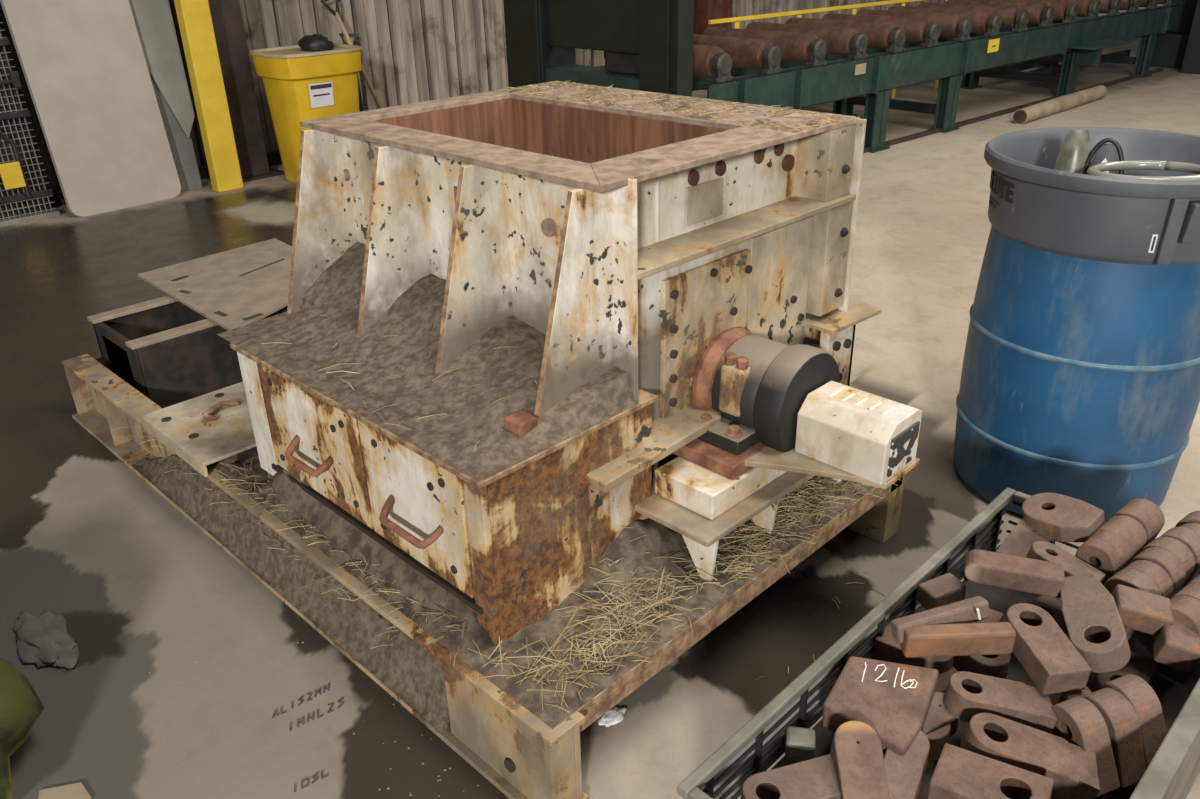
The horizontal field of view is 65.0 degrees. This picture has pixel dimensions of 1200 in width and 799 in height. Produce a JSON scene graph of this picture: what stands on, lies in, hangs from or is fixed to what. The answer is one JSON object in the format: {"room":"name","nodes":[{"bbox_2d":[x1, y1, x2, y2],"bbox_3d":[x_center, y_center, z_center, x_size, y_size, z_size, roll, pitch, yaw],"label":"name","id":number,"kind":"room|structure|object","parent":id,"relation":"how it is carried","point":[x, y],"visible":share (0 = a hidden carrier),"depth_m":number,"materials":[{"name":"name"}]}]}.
{"room":"factory floor","nodes":[
{"label":"factory floor","id":0,"kind":"room"},
{"bbox_2d":[0,0,945,190],"bbox_3d":[0.381,-5.039,8.836,0.075,4.200,22.395,23,35,40],"label":"wall","id":1,"kind":"structure","parent":0,"point":[413,51],"depth_m":7.62,"materials":[{"name":"metal"}]},
{"bbox_2d":[48,151,282,206],"bbox_3d":[0.443,-3.160,9.671,0.035,0.090,22.300,23,35,40],"label":"baseboard","id":2,"kind":"structure","parent":1,"relation":"attached to","point":[274,158],"depth_m":6.71,"materials":[{"name":"metal"}]},
{"bbox_2d":[0,17,1199,798],"bbox_3d":[3.410,-1.789,6.846,11.000,0.001,23.000,23,35,40],"label":"floor","id":3,"kind":"structure","parent":0,"point":[115,727],"depth_m":2.54,"materials":[{"name":"concrete"}]},
{"bbox_2d":[0,657,43,798],"bbox_3d":[-1.428,0.600,1.869,0.753,0.331,0.472,23,35,40],"label":"plastic sack","id":4,"kind":"object","parent":3,"relation":"on","point":[20,705],"visible":1,"depth_m":1.87,"materials":[{"name":"green plastic"}]},
{"bbox_2d":[0,22,59,226],"bbox_3d":[-3.864,-1.833,5.125,0.155,1.922,1.202,23,35,40],"label":"panel","id":5,"kind":"object","parent":3,"relation":"on","point":[24,197],"visible":1,"depth_m":5.69,"materials":[{"name":"black metal"}]},
{"bbox_2d":[13,611,78,669],"bbox_3d":[-1.338,0.575,2.267,0.118,0.020,0.299,-21,32,-34],"label":"rag","id":6,"kind":"object","parent":3,"relation":"on","point":[43,640],"visible":1,"depth_m":2.25,"materials":[{"name":"fabric"}]},
{"bbox_2d":[38,782,91,798],"bbox_3d":[-1.046,0.794,1.827,0.105,0.006,0.117,-7,27,-12],"label":"cardboard piece","id":7,"kind":"object","parent":3,"relation":"on","point":[76,790],"visible":1,"depth_m":1.86,"materials":[{"name":"beige cardboard"}]},
{"bbox_2d":[0,0,180,216],"bbox_3d":[-3.135,-2.082,5.725,0.298,1.817,0.711,20,34,37],"label":"panel","id":8,"kind":"object","parent":3,"relation":"on","point":[83,63],"visible":1,"depth_m":5.79,"materials":[{"name":"grey plastic"}]},
{"bbox_2d":[149,73,202,191],"bbox_3d":[-2.908,-2.134,6.057,0.335,1.597,0.131,-18,31,-30],"label":"board","id":9,"kind":"object","parent":3,"relation":"on","point":[182,149],"visible":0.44,"depth_m":6.30,"materials":[{"name":"grey metal"}]},
{"bbox_2d":[129,0,194,138],"bbox_3d":[-2.838,-2.212,6.058,0.270,1.053,0.124,-17,30,-29],"label":"board","id":10,"kind":"object","parent":9,"relation":"on","point":[153,19],"visible":0.84,"depth_m":6.06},
{"bbox_2d":[174,0,242,191],"bbox_3d":[-2.561,-2.598,5.845,0.100,2.600,0.180,23,35,40],"label":"post","id":11,"kind":"object","parent":3,"relation":"on","point":[194,16],"visible":1,"depth_m":6.10,"materials":[{"name":"metal"}]},
{"bbox_2d":[208,0,284,181],"bbox_3d":[-2.565,-3.129,6.016,0.320,3.400,0.400,23,35,40],"label":"steel column","id":12,"kind":"structure","parent":3,"relation":"on","point":[226,15],"depth_m":6.43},
{"bbox_2d":[272,683,329,717],"bbox_3d":[-0.658,0.663,2.077,0.140,0.004,0.024,-21,32,-34],"label":"writing","id":13,"kind":"object","parent":3,"relation":"on","point":[324,686],"depth_m":2.08,"materials":[{"name":"black paint"}]},
{"bbox_2d":[250,43,361,183],"bbox_3d":[-1.949,-1.951,6.468,0.556,0.862,0.636,23,35,40],"label":"bin","id":14,"kind":"object","parent":3,"relation":"on","point":[299,85],"visible":0.73,"depth_m":6.21,"materials":[{"name":"yellow plastic"}]},
{"bbox_2d":[298,34,333,51],"bbox_3d":[-1.915,-2.385,6.338,0.254,0.146,0.225,23,35,40],"label":"trash bag","id":15,"kind":"object","parent":14,"relation":"on","point":[315,42],"visible":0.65,"depth_m":6.26,"materials":[{"name":"black plastic"}]},
{"bbox_2d":[310,83,331,96],"bbox_3d":[-1.828,-2.031,6.184,0.006,0.070,0.155,23,35,40],"label":"print","id":16,"kind":"object","parent":14,"relation":"attached to","point":[316,89],"depth_m":6.18},
{"bbox_2d":[294,770,328,791],"bbox_3d":[-0.578,0.759,1.878,0.069,0.003,0.020,-18,31,-30],"label":"writing","id":17,"kind":"object","parent":3,"relation":"on","point":[314,777],"depth_m":1.88,"materials":[{"name":"black paint"}]},
{"bbox_2d":[290,697,343,730],"bbox_3d":[-0.612,0.680,2.040,0.130,0.004,0.025,-19,31,-32],"label":"writing","id":18,"kind":"object","parent":3,"relation":"on","point":[340,699],"depth_m":2.03,"materials":[{"name":"black paint"}]},
{"bbox_2d":[339,33,363,111],"bbox_3d":[-1.857,-2.323,7.177,0.237,0.860,0.322,-17,30,-28],"label":"shovel","id":19,"kind":"object","parent":3,"relation":"on","point":[361,107],"visible":0.16,"depth_m":7.17,"materials":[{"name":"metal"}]},
{"bbox_2d":[321,0,382,108],"bbox_3d":[-1.780,-2.480,7.135,0.509,1.078,0.174,-2,26,-1],"label":"shovel","id":20,"kind":"object","parent":3,"relation":"on","point":[336,14],"visible":0.43,"depth_m":7.04,"materials":[{"name":"brown wood"}]},
{"bbox_2d":[3,213,735,796],"bbox_3d":[-1.565,-0.040,3.546,1.520,0.003,5.340,-20,32,-33],"label":"crumbs","id":21,"kind":"object","parent":3,"relation":"on","point":[180,213],"visible":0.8,"depth_m":1.95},
{"bbox_2d":[62,81,921,798],"bbox_3d":[-0.427,-0.262,2.714,2.671,1.086,1.450,23,35,40],"label":"mill","id":22,"kind":"object","parent":3,"relation":"on","point":[707,263],"visible":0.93,"depth_m":2.10,"materials":[{"name":"paint"}]},
{"bbox_2d":[137,238,291,329],"bbox_3d":[-1.302,-0.455,3.576,0.890,0.013,0.626,23,35,40],"label":"plate","id":23,"kind":"object","parent":22,"relation":"on","point":[245,285],"visible":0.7,"depth_m":3.54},
{"bbox_2d":[131,454,449,733],"bbox_3d":[-0.886,0.377,2.471,1.645,0.146,0.073,23,35,40],"label":"debris layer","id":24,"kind":"object","parent":22,"relation":"on","point":[416,676],"visible":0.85,"depth_m":2.31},
{"bbox_2d":[217,242,637,481],"bbox_3d":[-0.449,-0.145,2.155,1.062,0.151,0.425,23,35,40],"label":"debris layer","id":25,"kind":"object","parent":22,"relation":"on","point":[401,372],"visible":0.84,"depth_m":2.08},
{"bbox_2d":[219,456,874,727],"bbox_3d":[-0.113,0.138,2.499,1.328,0.108,1.270,23,35,40],"label":"dirt layer","id":26,"kind":"object","parent":22,"relation":"on","point":[661,541],"visible":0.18,"depth_m":2.02,"materials":[{"name":"brown soil"}]},
{"bbox_2d":[112,81,905,711],"bbox_3d":[-0.273,-0.168,2.506,2.286,1.094,1.381,23,35,40],"label":"straw","id":27,"kind":"object","parent":26,"relation":"on","point":[818,478],"visible":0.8,"depth_m":2.06,"materials":[{"name":"beige plant"}]},
{"bbox_2d":[496,81,852,132],"bbox_3d":[0.155,-0.814,2.565,1.084,0.013,0.265,23,35,40],"label":"debris","id":28,"kind":"object","parent":22,"relation":"on","point":[594,94],"visible":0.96,"depth_m":2.51,"materials":[{"name":"beige plant"}]},
{"bbox_2d":[503,0,693,96],"bbox_3d":[-0.004,-2.557,5.634,1.490,2.600,0.320,23,35,40],"label":"machine","id":29,"kind":"object","parent":3,"relation":"on","point":[647,45],"visible":0.49,"depth_m":5.68,"materials":[{"name":"paint"}]},
{"bbox_2d":[598,706,626,726],"bbox_3d":[0.026,0.674,2.010,0.052,0.010,0.063,7,27,16],"label":"paper scrap","id":30,"kind":"object","parent":3,"relation":"on","point":[615,715],"visible":0.95,"depth_m":2.00,"materials":[{"name":"white paper"}]},
{"bbox_2d":[695,0,732,89],"bbox_3d":[1.168,-4.886,9.390,0.170,3.400,0.400,23,35,40],"label":"steel column","id":31,"kind":"structure","parent":3,"relation":"on","point":[706,10],"depth_m":9.77,"materials":[{"name":"red metal"}]},
{"bbox_2d":[597,0,1180,152],"bbox_3d":[3.129,-3.012,8.327,7.600,0.895,1.540,-23,33,-37],"label":"conveyor","id":32,"kind":"object","parent":3,"relation":"on","point":[798,63],"visible":0.94,"depth_m":7.42,"materials":[{"name":"green metal"}]},
{"bbox_2d":[677,488,1199,798],"bbox_3d":[0.715,0.620,1.690,0.531,0.362,1.160,23,35,40],"label":"wire crate","id":33,"kind":"object","parent":3,"relation":"on","point":[758,744],"visible":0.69,"depth_m":1.67,"materials":[{"name":"grey metal"}]},
{"bbox_2d":[785,726,815,759],"bbox_3d":[0.341,0.586,1.605,0.049,0.035,0.045,4,27,11],"label":"hammer","id":34,"kind":"object","parent":33,"relation":"in","point":[800,743],"visible":0.92,"depth_m":1.59,"materials":[{"name":"grey metal"}]},
{"bbox_2d":[830,721,889,798],"bbox_3d":[0.414,0.588,1.511,0.075,0.092,0.138,0,26,2],"label":"hammer","id":35,"kind":"object","parent":33,"relation":"in","point":[856,752],"visible":0.98,"depth_m":1.49,"materials":[{"name":"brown metal"}]},
{"bbox_2d":[884,730,929,798],"bbox_3d":[0.490,0.600,1.524,0.062,0.079,0.145,13,29,26],"label":"hammer","id":36,"kind":"object","parent":33,"relation":"in","point":[905,773],"visible":0.83,"depth_m":1.50,"materials":[{"name":"orange metal"}]},
{"bbox_2d":[822,656,938,756],"bbox_3d":[0.484,0.522,1.621,0.155,0.089,0.188,16,31,31],"label":"hammer","id":37,"kind":"object","parent":36,"relation":"on","point":[894,699],"visible":0.94,"depth_m":1.59,"materials":[{"name":"orange metal"}]},
{"bbox_2d":[872,619,953,673],"bbox_3d":[0.602,0.483,1.800,0.140,0.055,0.080,16,31,31],"label":"hammer","id":38,"kind":"object","parent":33,"relation":"in","point":[887,648],"visible":0.38,"depth_m":1.78,"materials":[{"name":"orange metal"}]},
{"bbox_2d":[926,724,949,761],"bbox_3d":[0.549,0.560,1.646,0.080,0.055,0.140,-8,27,-13],"label":"hammer","id":39,"kind":"object","parent":33,"relation":"in","point":[938,738],"visible":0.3,"depth_m":1.58,"materials":[{"name":"orange metal"}]},
{"bbox_2d":[922,692,958,736],"bbox_3d":[0.568,0.555,1.624,0.115,0.068,0.060,-14,29,-24],"label":"hammer","id":40,"kind":"object","parent":39,"relation":"on","point":[938,717],"visible":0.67,"depth_m":1.60,"materials":[{"name":"orange metal"}]},
{"bbox_2d":[891,596,988,642],"bbox_3d":[0.612,0.390,1.669,0.182,0.076,0.063,-8,27,-12],"label":"hammer","id":41,"kind":"object","parent":33,"relation":"in","point":[974,609],"visible":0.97,"depth_m":1.68,"materials":[{"name":"orange metal"}]},
{"bbox_2d":[917,573,965,609],"bbox_3d":[0.665,0.377,1.835,0.081,0.049,0.050,-12,28,-20],"label":"hammer","id":42,"kind":"object","parent":33,"relation":"in","point":[945,589],"visible":0.81,"depth_m":1.82,"materials":[{"name":"orange metal"}]},
{"bbox_2d":[936,666,957,692],"bbox_3d":[0.600,0.538,1.754,0.140,0.055,0.080,-8,27,-13],"label":"hammer","id":43,"kind":"object","parent":33,"relation":"on","point":[943,678],"visible":0.03,"depth_m":1.74,"materials":[{"name":"orange metal"}]},
{"bbox_2d":[900,622,1015,657],"bbox_3d":[0.631,0.424,1.663,0.192,0.050,0.034,-2,26,-1],"label":"hammer","id":44,"kind":"object","parent":33,"relation":"in","point":[990,638],"visible":1,"depth_m":1.65,"materials":[{"name":"brown metal"}]},
{"bbox_2d":[953,622,1010,678],"bbox_3d":[0.712,0.482,1.796,0.080,0.055,0.140,-13,29,-22],"label":"hammer","id":45,"kind":"object","parent":33,"relation":"in","point":[997,665],"visible":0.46,"depth_m":1.74,"materials":[{"name":"orange metal"}]},
{"bbox_2d":[975,608,1002,622],"bbox_3d":[0.742,0.471,1.882,0.080,0.055,0.140,16,31,31],"label":"hammer","id":46,"kind":"object","parent":33,"relation":"on","point":[994,616],"visible":0.03,"depth_m":1.89,"materials":[{"name":"orange metal"}]},
{"bbox_2d":[928,743,1053,798],"bbox_3d":[0.597,0.604,1.444,0.165,0.062,0.094,14,30,28],"label":"hammer","id":47,"kind":"object","parent":33,"relation":"in","point":[959,773],"visible":1,"depth_m":1.44,"materials":[{"name":"orange metal"}]},
{"bbox_2d":[943,671,1056,733],"bbox_3d":[0.674,0.516,1.600,0.171,0.068,0.076,4,27,10],"label":"hammer","id":48,"kind":"object","parent":33,"relation":"in","point":[967,694],"visible":0.91,"depth_m":1.58,"materials":[{"name":"orange metal"}]},
{"bbox_2d":[1004,603,1090,694],"bbox_3d":[0.772,0.432,1.649,0.080,0.062,0.171,-5,26,-7],"label":"hammer","id":49,"kind":"object","parent":48,"relation":"on","point":[1050,659],"visible":0.91,"depth_m":1.61,"materials":[{"name":"orange metal"}]},
{"bbox_2d":[964,549,1064,597],"bbox_3d":[0.784,0.328,1.789,0.173,0.046,0.055,8,28,19],"label":"hammer","id":50,"kind":"object","parent":33,"relation":"in","point":[1012,572],"visible":0.99,"depth_m":1.77,"materials":[{"name":"metal"}]},
{"bbox_2d":[996,519,1054,557],"bbox_3d":[0.890,0.304,1.957,0.134,0.093,0.075,-22,33,-35],"label":"hammer","id":51,"kind":"object","parent":33,"relation":"in","point":[1021,538],"visible":0.34,"depth_m":1.94,"materials":[{"name":"orange metal"}]},
{"bbox_2d":[1022,493,1104,542],"bbox_3d":[0.951,0.242,1.947,0.105,0.072,0.152,-20,32,-32],"label":"hammer","id":52,"kind":"object","parent":51,"relation":"on","point":[1062,518],"visible":0.92,"depth_m":1.92,"materials":[{"name":"orange metal"}]},
{"bbox_2d":[1027,595,1068,637],"bbox_3d":[0.920,0.446,1.924,0.140,0.055,0.080,-16,30,-26],"label":"hammer","id":53,"kind":"object","parent":33,"relation":"on","point":[1052,605],"visible":0.12,"depth_m":1.91,"materials":[{"name":"orange metal"}]},
{"bbox_2d":[1026,541,1105,582],"bbox_3d":[0.902,0.331,1.839,0.079,0.065,0.138,-22,33,-36],"label":"hammer","id":54,"kind":"object","parent":33,"relation":"in","point":[1039,550],"visible":0.52,"depth_m":1.83,"materials":[{"name":"orange metal"}]},
{"bbox_2d":[1051,697,1119,796],"bbox_3d":[0.795,0.572,1.549,0.067,0.152,0.118,-9,27,-14],"label":"hammer","id":55,"kind":"object","parent":33,"relation":"on","point":[1079,722],"visible":0.75,"depth_m":1.52,"materials":[{"name":"orange metal"}]},
{"bbox_2d":[961,713,1099,798],"bbox_3d":[0.688,0.573,1.514,0.202,0.080,0.086,9,28,20],"label":"hammer","id":56,"kind":"object","parent":55,"relation":"on","point":[1073,770],"visible":0.88,"depth_m":1.49,"materials":[{"name":"orange metal"}]},
{"bbox_2d":[1060,573,1130,672],"bbox_3d":[0.879,0.397,1.682,0.098,0.084,0.204,5,27,12],"label":"hammer","id":57,"kind":"object","parent":33,"relation":"in","point":[1095,628],"visible":0.9,"depth_m":1.65,"materials":[{"name":"orange metal"}]},
{"bbox_2d":[1083,687,1145,787],"bbox_3d":[0.849,0.559,1.562,0.067,0.154,0.113,-9,27,-14],"label":"hammer","id":58,"kind":"object","parent":33,"relation":"on","point":[1122,721],"visible":0.56,"depth_m":1.52,"materials":[{"name":"orange metal"}]},
{"bbox_2d":[1057,686,1091,703],"bbox_3d":[0.817,0.523,1.604,0.050,0.052,0.056,-9,27,-14],"label":"hammer","id":59,"kind":"object","parent":58,"relation":"on","point":[1064,696],"visible":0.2,"depth_m":1.60,"materials":[{"name":"orange metal"}]},
{"bbox_2d":[1092,651,1157,692],"bbox_3d":[0.972,0.529,1.753,0.080,0.055,0.140,19,33,35],"label":"hammer","id":60,"kind":"object","parent":33,"relation":"on","point":[1143,667],"visible":0.2,"depth_m":1.74,"materials":[{"name":"orange metal"}]},
{"bbox_2d":[1103,569,1160,639],"bbox_3d":[1.007,0.388,1.807,0.053,0.136,0.108,-19,31,-31],"label":"hammer","id":61,"kind":"object","parent":33,"relation":"in","point":[1133,578],"visible":0.32,"depth_m":1.77,"materials":[{"name":"orange metal"}]},
{"bbox_2d":[1075,530,1130,584],"bbox_3d":[0.993,0.319,1.871,0.079,0.119,0.084,-20,32,-33],"label":"hammer","id":62,"kind":"object","parent":61,"relation":"on","point":[1107,551],"visible":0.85,"depth_m":1.83,"materials":[{"name":"orange metal"}]},
{"bbox_2d":[1096,515,1146,565],"bbox_3d":[1.039,0.294,1.904,0.080,0.122,0.092,-20,32,-33],"label":"hammer","id":63,"kind":"object","parent":62,"relation":"on","point":[1130,529],"visible":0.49,"depth_m":1.86,"materials":[{"name":"orange metal"}]},
{"bbox_2d":[1101,674,1166,768],"bbox_3d":[0.893,0.541,1.570,0.067,0.153,0.119,-9,27,-14],"label":"hammer","id":64,"kind":"object","parent":33,"relation":"in","point":[1147,705],"visible":0.45,"depth_m":1.53,"materials":[{"name":"orange metal"}]},
{"bbox_2d":[1113,498,1164,552],"bbox_3d":[1.095,0.265,1.937,0.080,0.122,0.090,-20,32,-33],"label":"hammer","id":65,"kind":"object","parent":33,"relation":"in","point":[1147,513],"visible":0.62,"depth_m":1.90,"materials":[{"name":"orange metal"}]},
{"bbox_2d":[1122,560,1173,598],"bbox_3d":[1.045,0.374,1.832,0.053,0.136,0.106,-19,31,-31],"label":"hammer","id":66,"kind":"object","parent":33,"relation":"in","point":[1154,571],"visible":0.3,"depth_m":1.78,"materials":[{"name":"orange metal"}]},
{"bbox_2d":[1128,547,1185,598],"bbox_3d":[1.083,0.353,1.854,0.053,0.135,0.105,-19,31,-31],"label":"hammer","id":67,"kind":"object","parent":33,"relation":"in","point":[1162,557],"visible":0.45,"depth_m":1.81,"materials":[{"name":"orange metal"}]},
{"bbox_2d":[1140,537,1194,594],"bbox_3d":[1.117,0.336,1.876,0.053,0.134,0.102,-19,31,-31],"label":"hammer","id":68,"kind":"object","parent":33,"relation":"in","point":[1173,545],"visible":0.35,"depth_m":1.83,"materials":[{"name":"orange metal"}]},
{"bbox_2d":[1138,596,1199,672],"bbox_3d":[1.057,0.424,1.725,0.060,0.130,0.097,-19,31,-32],"label":"hammer","id":69,"kind":"object","parent":33,"relation":"in","point":[1185,609],"visible":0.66,"depth_m":1.69,"materials":[{"name":"orange metal"}]},
{"bbox_2d":[1153,619,1199,671],"bbox_3d":[1.029,0.436,1.681,0.067,0.070,0.076,10,28,22],"label":"hammer","id":70,"kind":"object","parent":33,"relation":"in","point":[1175,645],"visible":0.8,"depth_m":1.66,"materials":[{"name":"orange metal"}]},
{"bbox_2d":[1111,584,1173,635],"bbox_3d":[0.984,0.385,1.718,0.100,0.070,0.066,7,27,16],"label":"hammer","id":71,"kind":"object","parent":70,"relation":"on","point":[1139,610],"visible":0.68,"depth_m":1.70,"materials":[{"name":"orange metal"}]},
{"bbox_2d":[1158,527,1199,589],"bbox_3d":[1.159,0.319,1.896,0.053,0.132,0.098,-19,31,-31],"label":"hammer","id":72,"kind":"object","parent":33,"relation":"in","point":[1190,538],"visible":0.42,"depth_m":1.85,"materials":[{"name":"orange metal"}]},
{"bbox_2d":[1171,583,1199,660],"bbox_3d":[1.108,0.407,1.756,0.060,0.128,0.092,-19,31,-32],"label":"hammer","id":73,"kind":"object","parent":33,"relation":"in","point":[1193,589],"visible":0.19,"depth_m":1.74,"materials":[{"name":"orange metal"}]},
{"bbox_2d":[1175,511,1199,526],"bbox_3d":[1.227,0.292,1.939,0.053,0.135,0.104,-19,31,-31],"label":"hammer","id":74,"kind":"object","parent":33,"relation":"in","point":[1193,517],"visible":0.23,"depth_m":1.92,"materials":[{"name":"orange metal"}]},
{"bbox_2d":[1180,523,1199,573],"bbox_3d":[1.193,0.312,1.916,0.053,0.133,0.102,-18,31,-30],"label":"hammer","id":75,"kind":"object","parent":33,"relation":"in","point":[1194,526],"visible":0.13,"depth_m":1.89,"materials":[{"name":"orange metal"}]},
{"bbox_2d":[1186,574,1199,585],"bbox_3d":[1.148,0.389,1.789,0.060,0.130,0.098,-19,31,-32],"label":"hammer","id":76,"kind":"object","parent":33,"relation":"in","point":[1196,579],"visible":0.16,"depth_m":1.77,"materials":[{"name":"orange metal"}]},
{"bbox_3d":[0.359,0.660,1.518,0.140,0.055,0.080,-13,29,-22],"label":"hammer","id":77,"kind":"object","parent":33,"relation":"in","visible":0},
{"bbox_2d":[741,754,840,798],"bbox_3d":[0.312,0.626,1.493,0.193,0.062,0.080,-11,28,-18],"label":"hammer","id":78,"kind":"object","parent":77,"relation":"on","point":[815,778],"visible":0.83,"depth_m":1.49,"materials":[{"name":"orange metal"}]},
{"bbox_2d":[1013,85,1106,123],"bbox_3d":[4.117,-2.634,8.386,1.720,0.132,0.132,-24,34,-38],"label":"timber","id":79,"kind":"object","parent":3,"relation":"on","point":[1069,101],"visible":1,"depth_m":8.22,"materials":[{"name":"wood"}]},
{"bbox_2d":[954,225,1199,522],"bbox_3d":[1.359,-0.110,2.669,0.620,0.775,0.620,23,35,40],"label":"drum","id":80,"kind":"object","parent":3,"relation":"on","point":[1080,378],"visible":0.91,"depth_m":2.44,"materials":[{"name":"blue plastic"}]},
{"bbox_2d":[984,127,1199,264],"bbox_3d":[1.354,-0.293,2.578,0.674,0.765,0.674,23,35,40],"label":"trash can","id":81,"kind":"object","parent":80,"relation":"in","point":[1033,204],"visible":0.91,"depth_m":2.27,"materials":[{"name":"grey plastic"}]},
{"bbox_2d":[1054,130,1090,173],"bbox_3d":[1.245,-0.585,2.488,0.100,0.242,0.060,9,28,21],"label":"bottle","id":82,"kind":"object","parent":81,"relation":"in","point":[1076,147],"visible":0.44,"depth_m":2.46,"materials":[{"name":"plastic"}]},
{"bbox_2d":[1083,138,1123,174],"bbox_3d":[1.302,-0.562,2.454,0.096,0.229,0.055,23,35,40],"label":"face shield","id":83,"kind":"object","parent":81,"relation":"in","point":[1103,152],"visible":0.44,"depth_m":2.42,"materials":[{"name":"plastic"}]},
{"bbox_2d":[1087,160,1199,180],"bbox_3d":[1.332,-0.549,2.283,0.273,0.043,0.272,23,35,40],"label":"hose","id":84,"kind":"object","parent":81,"relation":"in","point":[1100,169],"visible":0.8,"depth_m":2.34,"materials":[{"name":"white plastic"}]},
{"bbox_2d":[1150,237,1155,250],"bbox_3d":[1.295,-0.364,2.205,0.005,0.035,0.002,3,27,10],"label":"print","id":85,"kind":"object","parent":81,"relation":"attached to","point":[1152,239],"depth_m":2.21},
{"bbox_2d":[1150,0,1199,73],"bbox_3d":[6.939,-5.124,10.489,4.200,2.600,2.050,23,35,40],"label":"machine","id":86,"kind":"object","parent":3,"relation":"on","point":[1179,47],"visible":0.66,"depth_m":10.62,"materials":[{"name":"paint"}]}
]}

